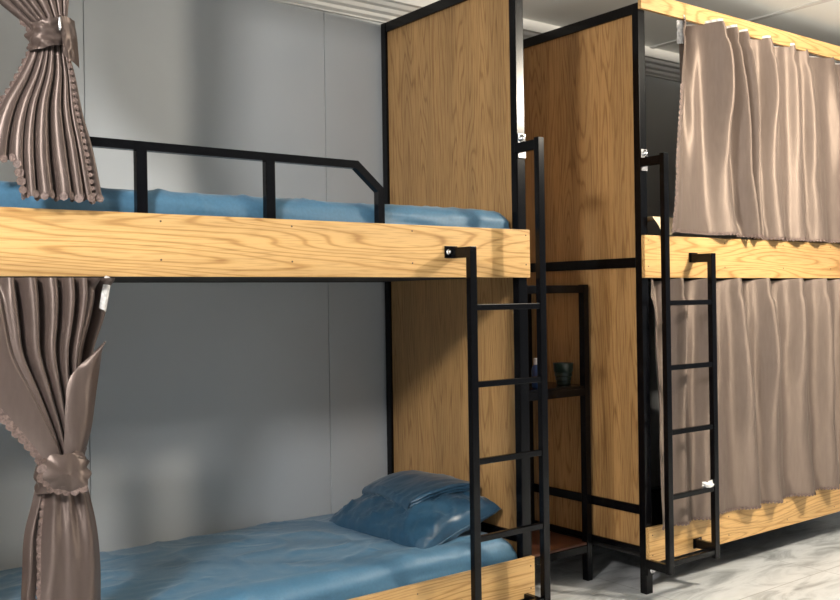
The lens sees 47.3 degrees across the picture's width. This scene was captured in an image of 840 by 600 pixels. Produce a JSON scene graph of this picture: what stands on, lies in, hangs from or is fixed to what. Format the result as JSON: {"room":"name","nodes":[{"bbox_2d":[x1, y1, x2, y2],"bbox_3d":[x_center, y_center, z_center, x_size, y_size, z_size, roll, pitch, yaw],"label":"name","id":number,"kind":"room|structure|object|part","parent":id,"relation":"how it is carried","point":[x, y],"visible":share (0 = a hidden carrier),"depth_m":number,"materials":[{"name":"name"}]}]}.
{"room":"dormitory","nodes":[
{"label":"dormitory","id":0,"kind":"room"},
{"bbox_2d":[0,0,749,569],"bbox_3d":[0.642,-0.063,4.708,10.400,2.458,0.090,-1,0,-37],"label":"wall","id":1,"kind":"structure","parent":0,"point":[219,407],"depth_m":3.62,"materials":[{"name":"grey paint"}]},
{"bbox_2d":[268,0,679,81],"bbox_3d":[0.685,-1.239,4.627,10.400,0.112,0.110,-1,0,-37],"label":"trim","id":2,"kind":"structure","parent":1,"relation":"attached to","point":[659,63],"depth_m":4.03,"materials":[{"name":"white paint"}]},
{"bbox_2d":[649,0,832,48],"bbox_3d":[2.935,-1.324,2.664,0.036,0.006,5.742,-1,0,-37],"label":"trim","id":3,"kind":"structure","parent":1,"relation":"attached to","point":[819,1],"depth_m":4.36,"materials":[{"name":"white paint"}]},
{"bbox_2d":[523,0,839,61],"bbox_3d":[2.393,-1.369,2.384,10.400,0.100,5.952,-1,0,-37],"label":"ceiling","id":4,"kind":"structure","parent":0,"point":[820,22],"depth_m":4.37,"materials":[{"name":"white paint"}]},
{"bbox_2d":[535,511,839,599],"bbox_3d":[2.432,1.191,2.386,10.400,0.100,5.952,-1,0,-37],"label":"floor","id":5,"kind":"structure","parent":0,"point":[801,560],"depth_m":4.07,"materials":[{"name":"stone"}]},
{"bbox_2d":[0,0,550,599],"bbox_3d":[-0.625,-0.002,3.072,2.000,2.376,0.946,-1,0,-37],"label":"bunk bed","id":6,"kind":"object","parent":5,"relation":"on","point":[452,71],"visible":0.92,"depth_m":3.39,"materials":[{"name":"laminate"}]},
{"bbox_2d":[0,0,103,203],"bbox_3d":[-0.996,-0.678,2.306,0.460,0.879,0.109,-1,0,-37],"label":"curtain","id":7,"kind":"object","parent":6,"relation":"hanging from","point":[44,133],"visible":1,"depth_m":2.35,"materials":[{"name":"brown fabric"}]},
{"bbox_3d":[-0.991,-0.506,2.322,0.138,0.370,0.003,-1,0,-39],"label":"lace trim","id":8,"kind":"part","parent":7,"relation":"part of","materials":[{"name":"brown fabric"}]},
{"bbox_3d":[-0.915,-0.298,2.356,0.279,0.116,0.055,-1,0,-37],"label":"lace trim","id":9,"kind":"part","parent":7,"relation":"part of","materials":[{"name":"brown fabric"}]},
{"bbox_3d":[-0.850,-0.440,2.398,0.075,0.398,0.009,-1,0,-37],"label":"lace trim","id":10,"kind":"part","parent":7,"relation":"part of","materials":[{"name":"brown fabric"}]},
{"bbox_2d":[0,276,114,599],"bbox_3d":[-0.956,0.472,2.308,0.493,1.067,0.131,-1,0,-45],"label":"curtain","id":11,"kind":"object","parent":6,"relation":"hanging from","point":[50,327],"visible":1,"depth_m":2.35,"materials":[{"name":"brown fabric"}]},
{"bbox_3d":[-1.017,0.265,2.261,0.266,0.361,0.003,-1,0,-37],"label":"lace trim","id":12,"kind":"part","parent":11,"relation":"part of","materials":[{"name":"brown fabric"}]},
{"bbox_3d":[-0.935,0.738,2.348,0.065,0.530,0.008,-1,0,-37],"label":"lace trim","id":13,"kind":"part","parent":11,"relation":"part of","materials":[{"name":"brown fabric"}]},
{"bbox_3d":[-0.926,0.716,2.345,0.053,0.578,0.019,-1,0,-37],"label":"lace trim","id":14,"kind":"part","parent":11,"relation":"part of","materials":[{"name":"brown fabric"}]},
{"bbox_3d":[-0.870,0.429,2.327,0.124,0.100,0.018,-1,0,-37],"label":"lace trim","id":15,"kind":"part","parent":11,"relation":"part of","materials":[{"name":"brown fabric"}]},
{"bbox_3d":[-0.903,-0.081,3.435,1.920,0.038,0.033,-1,0,-37],"label":"rail","id":16,"kind":"part","parent":6,"relation":"part of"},
{"bbox_3d":[-0.649,-0.298,2.642,1.332,0.254,0.024,-1,0,-37],"label":"guard rail","id":17,"kind":"part","parent":6,"relation":"part of","materials":[{"name":"black metal"}]},
{"bbox_2d":[0,180,509,228],"bbox_3d":[-0.675,-0.205,3.132,1.909,0.228,0.799,-1,0,-37],"label":"mattress","id":18,"kind":"object","parent":6,"relation":"on","point":[160,201],"visible":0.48,"depth_m":2.80,"materials":[{"name":"blue fabric"}]},
{"bbox_2d":[0,513,516,599],"bbox_3d":[-0.656,0.935,3.131,1.909,0.195,0.813,-1,0,-37],"label":"mattress","id":19,"kind":"object","parent":6,"relation":"on","point":[314,557],"visible":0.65,"depth_m":3.10,"materials":[{"name":"blue fabric"}]},
{"bbox_2d":[329,491,500,548],"bbox_3d":[-0.037,0.787,3.557,0.404,0.199,0.593,-1,0,-37],"label":"pillow","id":20,"kind":"object","parent":19,"relation":"on","point":[440,520],"visible":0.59,"depth_m":3.39,"materials":[{"name":"blue fabric"}]},
{"bbox_2d":[362,470,469,509],"bbox_3d":[-0.004,0.711,3.633,0.295,0.099,0.400,-1,0,-27],"label":"sheet","id":21,"kind":"object","parent":20,"relation":"on","point":[405,488],"visible":0.96,"depth_m":3.53,"materials":[{"name":"blue fabric"}]},
{"bbox_3d":[-0.123,0.009,4.029,0.040,2.337,0.033,-1,0,-37],"label":"post","id":22,"kind":"part","parent":6,"relation":"part of","materials":[{"name":"black metal"}]},
{"bbox_3d":[0.107,-0.640,3.715,0.016,0.965,0.758,-1,0,-37],"label":"panel","id":23,"kind":"part","parent":6,"relation":"part of","materials":[{"name":"laminate"}]},
{"bbox_3d":[0.102,-0.158,3.166,0.052,0.040,0.005,-1,0,-37],"label":"bracket plate","id":24,"kind":"part","parent":6,"relation":"part of","materials":[{"name":"metal"}]},
{"bbox_3d":[0.122,0.354,3.716,0.016,0.944,0.758,-1,0,-37],"label":"panel","id":25,"kind":"part","parent":6,"relation":"part of","materials":[{"name":"laminate"}]},
{"bbox_3d":[0.174,0.442,3.096,0.028,1.229,0.022,-1,0,-37],"label":"rail","id":26,"kind":"part","parent":6,"relation":"part of","materials":[{"name":"black metal"}]},
{"bbox_3d":[0.131,0.926,3.717,0.016,0.128,0.758,-1,0,-37],"label":"panel","id":27,"kind":"part","parent":6,"relation":"part of","materials":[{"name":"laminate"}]},
{"bbox_3d":[0.355,0.003,3.402,0.040,2.337,0.032,-1,0,-37],"label":"post","id":28,"kind":"part","parent":6,"relation":"part of","materials":[{"name":"black metal"}]},
{"bbox_3d":[0.359,-0.544,3.387,0.036,0.086,0.005,-1,0,-37],"label":"bracket plate","id":29,"kind":"part","parent":6,"relation":"part of","materials":[{"name":"metal"}]},
{"bbox_2d":[527,284,592,580],"bbox_3d":[0.458,0.554,4.030,0.354,1.230,0.370,-1,0,-37],"label":"shelf rack","id":30,"kind":"object","parent":5,"relation":"on","point":[562,546],"visible":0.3,"depth_m":3.98,"materials":[{"name":"black metal"}]},
{"bbox_3d":[0.423,0.555,3.790,0.007,1.230,0.030,-1,0,-37],"label":"post","id":31,"kind":"part","parent":30,"relation":"part of","materials":[{"name":"black metal"}]},
{"bbox_3d":[0.483,0.553,4.264,0.030,1.230,0.030,-1,0,-37],"label":"post","id":32,"kind":"part","parent":30,"relation":"part of","materials":[{"name":"black metal"}]},
{"bbox_2d":[531,358,536,387],"bbox_3d":[0.476,0.297,3.902,0.046,0.120,0.046,-1,0,-37],"label":"bottle","id":33,"kind":"object","parent":30,"relation":"on","point":[534,367],"visible":0.48,"depth_m":3.89,"materials":[{"name":"blue plastic"}]},
{"bbox_3d":[0.455,0.362,4.030,0.346,0.010,0.362,-1,0,-37],"label":"shelf","id":34,"kind":"part","parent":30,"relation":"part of","materials":[{"name":"brown wood"}]},
{"bbox_3d":[0.465,1.014,4.031,0.346,0.010,0.362,-1,0,-37],"label":"shelf","id":35,"kind":"part","parent":30,"relation":"part of","materials":[{"name":"brown wood"}]},
{"bbox_2d":[553,362,572,384],"bbox_3d":[0.602,0.310,4.030,0.088,0.090,0.088,-1,0,-37],"label":"cup","id":36,"kind":"object","parent":30,"relation":"on","point":[563,371],"visible":1,"depth_m":4.00,"materials":[{"name":"green ceramic"}]},
{"bbox_3d":[0.690,0.551,3.993,0.030,1.230,0.030,-1,0,-37],"label":"post","id":37,"kind":"part","parent":30,"relation":"part of","materials":[{"name":"black metal"}]},
{"bbox_2d":[523,0,839,594],"bbox_3d":[1.455,-0.035,4.658,2.012,2.376,0.946,-1,0,-37],"label":"bunk bed","id":38,"kind":"object","parent":5,"relation":"on","point":[584,80],"visible":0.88,"depth_m":3.97,"materials":[{"name":"laminate"}]},
{"bbox_3d":[0.633,-0.648,4.117,0.016,0.965,0.758,-1,0,-37],"label":"panel","id":39,"kind":"part","parent":38,"relation":"part of","materials":[{"name":"laminate"}]},
{"bbox_3d":[0.648,0.346,4.117,0.016,0.944,0.758,-1,0,-37],"label":"panel","id":40,"kind":"part","parent":38,"relation":"part of","materials":[{"name":"laminate"}]},
{"bbox_3d":[0.657,0.918,4.118,0.016,0.128,0.758,-1,0,-37],"label":"panel","id":41,"kind":"part","parent":38,"relation":"part of","materials":[{"name":"laminate"}]},
{"bbox_3d":[0.882,-0.006,3.804,0.040,2.337,0.032,-1,0,-37],"label":"post","id":42,"kind":"part","parent":38,"relation":"part of","materials":[{"name":"black metal"}]},
{"bbox_3d":[0.885,-0.552,3.788,0.036,0.086,0.005,-1,0,-37],"label":"bracket plate","id":43,"kind":"part","parent":38,"relation":"part of","materials":[{"name":"metal"}]},
{"bbox_3d":[1.198,1.010,5.026,1.920,0.038,0.033,-1,0,-37],"label":"rail","id":44,"kind":"part","parent":38,"relation":"part of","materials":[{"name":"black metal"}]},
{"bbox_3d":[1.142,0.999,3.946,0.052,0.040,0.005,-1,0,-37],"label":"bracket plate","id":45,"kind":"part","parent":38,"relation":"part of","materials":[{"name":"black metal"}]},
{"bbox_2d":[702,480,713,487],"bbox_3d":[1.157,0.741,3.842,0.087,0.038,0.024,-1,0,-37],"label":"tissue","id":46,"kind":"object","parent":38,"relation":"on","point":[709,484],"visible":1,"depth_m":3.83,"materials":[{"name":"white paper"}]},
{"bbox_3d":[1.183,0.426,3.866,0.028,1.229,0.022,-1,0,-37],"label":"rail","id":47,"kind":"part","parent":38,"relation":"part of","materials":[{"name":"black metal"}]},
{"bbox_2d":[651,278,839,529],"bbox_3d":[1.688,0.398,4.376,1.925,0.994,0.152,-1,0,-37],"label":"curtain","id":48,"kind":"object","parent":38,"relation":"hanging from","point":[778,342],"visible":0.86,"depth_m":4.22,"materials":[{"name":"brown fabric"}]},
{"bbox_3d":[1.719,0.886,4.345,1.925,0.018,0.070,-1,0,-37],"label":"lace trim","id":49,"kind":"part","parent":48,"relation":"part of","materials":[{"name":"brown fabric"}]},
{"bbox_2d":[671,15,839,242],"bbox_3d":[1.710,-0.723,4.382,1.854,0.912,0.183,-1,0,-36],"label":"curtain","id":50,"kind":"object","parent":38,"relation":"hanging from","point":[758,150],"visible":1,"depth_m":4.15,"materials":[{"name":"brown fabric"}]},
{"bbox_3d":[1.031,-0.570,3.839,0.011,0.611,0.115,-1,0,39],"label":"lace trim","id":51,"kind":"part","parent":50,"relation":"part of","materials":[{"name":"brown fabric"}]},
{"bbox_3d":[1.731,-0.282,4.366,1.852,0.030,0.066,-1,0,-37],"label":"lace trim","id":52,"kind":"part","parent":50,"relation":"part of","materials":[{"name":"brown fabric"}]},
{"bbox_3d":[2.192,-0.673,5.305,0.016,0.965,0.758,-1,0,-37],"label":"panel","id":53,"kind":"part","parent":38,"relation":"part of","materials":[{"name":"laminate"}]},
{"bbox_3d":[1.418,-0.192,4.708,1.902,0.136,0.754,-1,0,-37],"label":"mattress","id":54,"kind":"object","parent":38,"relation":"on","visible":0},
{"bbox_2d":[647,216,672,234],"bbox_3d":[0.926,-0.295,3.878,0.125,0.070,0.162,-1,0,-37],"label":"blanket","id":55,"kind":"object","parent":54,"relation":"on","point":[657,219],"visible":0.3,"depth_m":3.85,"materials":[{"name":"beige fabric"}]}
]}

